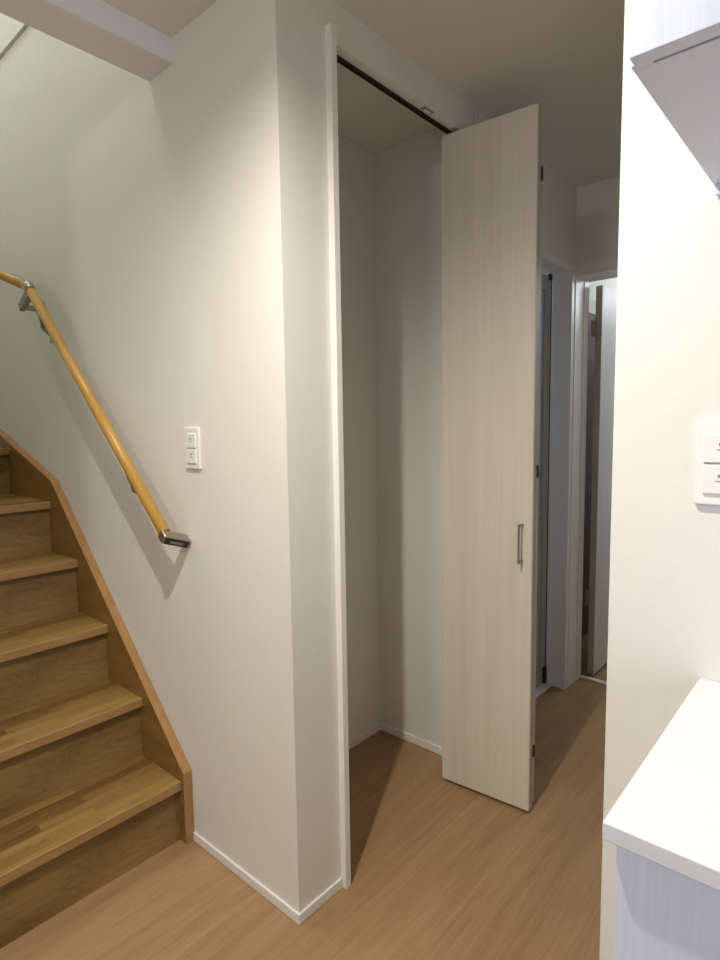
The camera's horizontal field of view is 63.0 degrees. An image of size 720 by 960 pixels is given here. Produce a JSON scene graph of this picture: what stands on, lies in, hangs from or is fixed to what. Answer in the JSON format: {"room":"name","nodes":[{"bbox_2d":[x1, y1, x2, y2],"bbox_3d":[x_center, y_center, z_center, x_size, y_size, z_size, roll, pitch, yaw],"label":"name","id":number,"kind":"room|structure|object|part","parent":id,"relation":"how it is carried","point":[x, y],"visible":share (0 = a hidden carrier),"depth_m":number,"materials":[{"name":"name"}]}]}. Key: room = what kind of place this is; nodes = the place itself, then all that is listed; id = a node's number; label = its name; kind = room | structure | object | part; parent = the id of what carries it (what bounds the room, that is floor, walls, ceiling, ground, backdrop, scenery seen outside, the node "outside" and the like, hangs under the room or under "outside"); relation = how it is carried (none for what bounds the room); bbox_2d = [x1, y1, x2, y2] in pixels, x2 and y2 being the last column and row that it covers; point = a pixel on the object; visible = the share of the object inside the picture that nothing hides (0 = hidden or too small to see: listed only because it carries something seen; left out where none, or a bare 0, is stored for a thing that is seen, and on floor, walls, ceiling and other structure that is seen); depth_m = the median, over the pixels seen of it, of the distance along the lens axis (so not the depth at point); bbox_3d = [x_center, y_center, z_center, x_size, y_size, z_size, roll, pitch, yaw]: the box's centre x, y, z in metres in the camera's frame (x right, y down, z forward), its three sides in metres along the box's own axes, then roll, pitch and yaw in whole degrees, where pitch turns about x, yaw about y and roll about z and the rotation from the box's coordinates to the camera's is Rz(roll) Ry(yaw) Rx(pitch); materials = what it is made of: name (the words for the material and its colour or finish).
{"room":"home hallway","nodes":[
{"label":"home hallway","id":0,"kind":"room"},
{"bbox_2d":[0,634,606,959],"bbox_3d":[0.650,1.251,1.301,6.600,0.100,7.800,4,7,41],"label":"floor","id":1,"kind":"structure","parent":0,"point":[442,868],"depth_m":1.69,"materials":[{"name":"brown wood"}]},
{"bbox_2d":[0,428,193,948],"bbox_3d":[-1.442,0.429,2.078,1.684,1.449,0.802,4,7,41],"label":"staircase","id":2,"kind":"structure","parent":1,"relation":"on","point":[96,775],"depth_m":1.91,"materials":[{"name":"brown wood"}]},
{"bbox_2d":[614,846,719,959],"bbox_3d":[0.998,0.834,0.236,1.621,0.922,0.398,4,7,41],"label":"base cabinet","id":3,"kind":"object","parent":1,"relation":"on","point":[662,913],"visible":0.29,"depth_m":0.55,"materials":[{"name":"white wood"}]},
{"bbox_2d":[602,678,719,890],"bbox_3d":[0.986,0.366,0.192,1.630,0.019,0.419,4,7,41],"label":"countertop","id":4,"kind":"structure","parent":3,"relation":"on","point":[667,815],"depth_m":0.60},
{"bbox_2d":[338,134,380,741],"bbox_3d":[-0.195,-0.081,2.223,0.100,2.400,0.896,4,7,41],"label":"wall","id":5,"kind":"structure","parent":0,"point":[356,163],"depth_m":2.36,"materials":[{"name":"white paint"}]},
{"bbox_2d":[349,722,441,755],"bbox_3d":[-0.040,1.112,2.151,0.352,0.034,0.798,4,7,41],"label":"baseboard","id":6,"kind":"structure","parent":5,"relation":"attached to","point":[401,734],"depth_m":2.46,"materials":[{"name":"white wood"}]},
{"bbox_2d":[0,0,719,959],"bbox_3d":[0.453,-1.168,0.884,6.600,4.800,0.182,4,7,41],"label":"wall","id":7,"kind":"structure","parent":0,"point":[172,228],"depth_m":1.58,"materials":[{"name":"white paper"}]},
{"bbox_2d":[0,0,172,80],"bbox_3d":[-0.835,-1.223,1.367,0.126,0.186,0.804,4,7,41],"label":"beam","id":8,"kind":"structure","parent":7,"relation":"attached to","point":[96,28],"depth_m":1.52,"materials":[{"name":"paint"}]},
{"bbox_2d":[0,270,190,547],"bbox_3d":[-1.174,-0.413,2.228,1.676,1.164,0.091,4,7,41],"label":"handrail","id":9,"kind":"object","parent":7,"relation":"attached to","point":[30,294],"visible":1,"depth_m":1.93,"materials":[{"name":"brown wood"}]},
{"bbox_3d":[-1.544,-0.876,2.468,0.756,0.278,0.035,4,7,41],"label":"rail","id":10,"kind":"part","parent":9,"relation":"part of","materials":[{"name":"brown wood"}]},
{"bbox_3d":[-1.202,-0.588,2.237,0.024,0.070,0.116,-2,6,-11],"label":"arm","id":11,"kind":"part","parent":9,"relation":"part of","materials":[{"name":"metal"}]},
{"bbox_3d":[-0.917,-0.290,1.981,0.922,0.873,0.035,4,7,41],"label":"rail","id":12,"kind":"part","parent":9,"relation":"part of","materials":[{"name":"brown wood"}]},
{"bbox_3d":[-0.542,0.187,1.736,0.007,0.021,0.042,4,7,41],"label":"screw plate","id":13,"kind":"part","parent":9,"relation":"part of","materials":[{"name":"metal"}]},
{"bbox_2d":[184,428,201,468],"bbox_3d":[-0.489,-0.092,1.714,0.073,0.120,0.012,4,7,41],"label":"light switch","id":14,"kind":"object","parent":7,"relation":"attached to","point":[192,435],"visible":1,"depth_m":1.70,"materials":[{"name":"plastic"}]},
{"bbox_2d":[193,831,342,924],"bbox_3d":[-0.293,1.152,1.789,0.499,0.031,0.171,4,7,41],"label":"baseboard","id":15,"kind":"structure","parent":7,"relation":"attached to","point":[297,917],"depth_m":1.66,"materials":[{"name":"white wood"}]},
{"bbox_2d":[629,0,719,197],"bbox_3d":[0.976,-0.715,0.099,1.636,0.764,0.396,4,7,41],"label":"upper cabinet","id":16,"kind":"object","parent":7,"relation":"attached to","point":[675,44],"visible":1,"depth_m":0.53,"materials":[{"name":"white wood"}]},
{"bbox_3d":[0.390,-0.733,0.360,0.402,0.744,0.018,4,7,41],"label":"door","id":17,"kind":"part","parent":16,"relation":"part of","materials":[{"name":"white wood"}]},
{"bbox_3d":[1.100,-0.358,0.283,1.613,0.015,0.016,4,7,41],"label":"hanging rail","id":18,"kind":"part","parent":16,"relation":"part of","materials":[{"name":"white metal"}]},
{"bbox_2d":[694,421,719,504],"bbox_3d":[0.518,-0.023,0.836,0.072,0.120,0.012,4,7,41],"label":"light switch","id":19,"kind":"object","parent":7,"relation":"attached to","point":[707,455],"visible":1,"depth_m":0.84,"materials":[{"name":"plastic"}]},
{"bbox_2d":[101,0,624,187],"bbox_3d":[0.614,-1.238,1.063,6.600,0.100,7.800,4,7,41],"label":"ceiling","id":20,"kind":"structure","parent":0,"point":[501,57],"depth_m":1.76,"materials":[{"name":"paint"}]},
{"bbox_2d":[374,128,446,746],"bbox_3d":[0.244,-0.101,2.368,0.367,2.400,0.098,4,7,41],"label":"wall","id":21,"kind":"structure","parent":0,"point":[407,173],"depth_m":2.34,"materials":[{"name":"white paint"}]},
{"bbox_2d":[327,0,576,265],"bbox_3d":[0.441,-0.092,2.239,0.100,2.400,1.654,4,7,41],"label":"wall","id":22,"kind":"structure","parent":0,"point":[355,37],"depth_m":1.85,"materials":[{"name":"white paint"}]},
{"bbox_2d":[325,22,459,889],"bbox_3d":[0.140,-0.016,1.896,0.135,2.324,0.748,4,7,41],"label":"trim","id":23,"kind":"structure","parent":22,"relation":"attached to","point":[332,49],"depth_m":1.57,"materials":[{"name":"white wood"}]},
{"bbox_2d":[337,55,451,133],"bbox_3d":[0.132,-1.143,1.778,0.015,0.006,0.700,4,7,41],"label":"door track","id":24,"kind":"object","parent":22,"relation":"attached to","point":[340,60],"visible":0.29,"depth_m":1.73,"materials":[{"name":"black metal"}]},
{"bbox_2d":[442,103,543,810],"bbox_3d":[0.443,-0.022,2.006,0.336,2.286,0.109,4,7,41],"label":"bifold door","id":25,"kind":"structure","parent":24,"relation":"hanging from","point":[492,169],"depth_m":1.97,"materials":[{"name":"beige wood"}]},
{"bbox_3d":[0.513,0.208,1.900,0.006,0.130,0.006,4,7,41],"label":"handle","id":26,"kind":"part","parent":25,"relation":"part of","materials":[{"name":"metal"}]},
{"bbox_3d":[0.462,-0.021,2.037,0.319,2.277,0.036,4,7,41],"label":"door panel","id":27,"kind":"part","parent":25,"relation":"part of","materials":[{"name":"beige wood"}]},
{"bbox_2d":[420,106,433,114],"bbox_3d":[0.209,-1.148,1.829,0.017,0.008,0.050,4,7,41],"label":"latch","id":28,"kind":"object","parent":22,"relation":"in","point":[425,109],"depth_m":1.82,"materials":[{"name":"metal"}]},
{"bbox_2d":[535,250,574,699],"bbox_3d":[0.697,0.049,2.598,0.164,2.045,0.798,4,7,41],"label":"door","id":29,"kind":"structure","parent":22,"relation":"in","point":[558,276],"depth_m":2.83,"materials":[{"name":"white wood"}]},
{"bbox_3d":[0.679,-0.324,2.580,0.008,1.070,0.568,4,7,41],"label":"glass panel","id":30,"kind":"part","parent":29,"relation":"part of","materials":[{"name":"grey"}]},
{"bbox_3d":[0.683,1.056,2.710,0.100,0.018,0.745,4,7,41],"label":"sill","id":31,"kind":"part","parent":29,"relation":"part of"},
{"bbox_2d":[575,176,619,265],"bbox_3d":[1.292,-0.148,2.696,0.990,2.400,0.160,4,7,41],"label":"wall","id":32,"kind":"structure","parent":0,"point":[597,204],"depth_m":2.67,"materials":[{"name":"white paint"}]},
{"bbox_2d":[589,278,616,300],"bbox_3d":[2.123,-0.242,3.558,1.300,2.400,2.240,4,7,41],"label":"wall","id":33,"kind":"structure","parent":0,"point":[611,283],"depth_m":3.55,"materials":[{"name":"white paint"}]},
{"bbox_2d":[582,299,595,636],"bbox_3d":[1.349,-0.041,3.512,0.015,2.030,0.840,4,7,41],"label":"door","id":34,"kind":"structure","parent":33,"relation":"in","point":[592,304],"depth_m":3.54,"materials":[{"name":"brown wood"}]},
{"bbox_2d":[567,258,617,686],"bbox_3d":[1.617,-0.001,2.946,0.805,2.050,0.941,4,7,41],"label":"door frame","id":35,"kind":"structure","parent":33,"relation":"in","point":[603,328],"depth_m":2.95,"materials":[{"name":"wood"}]}
]}

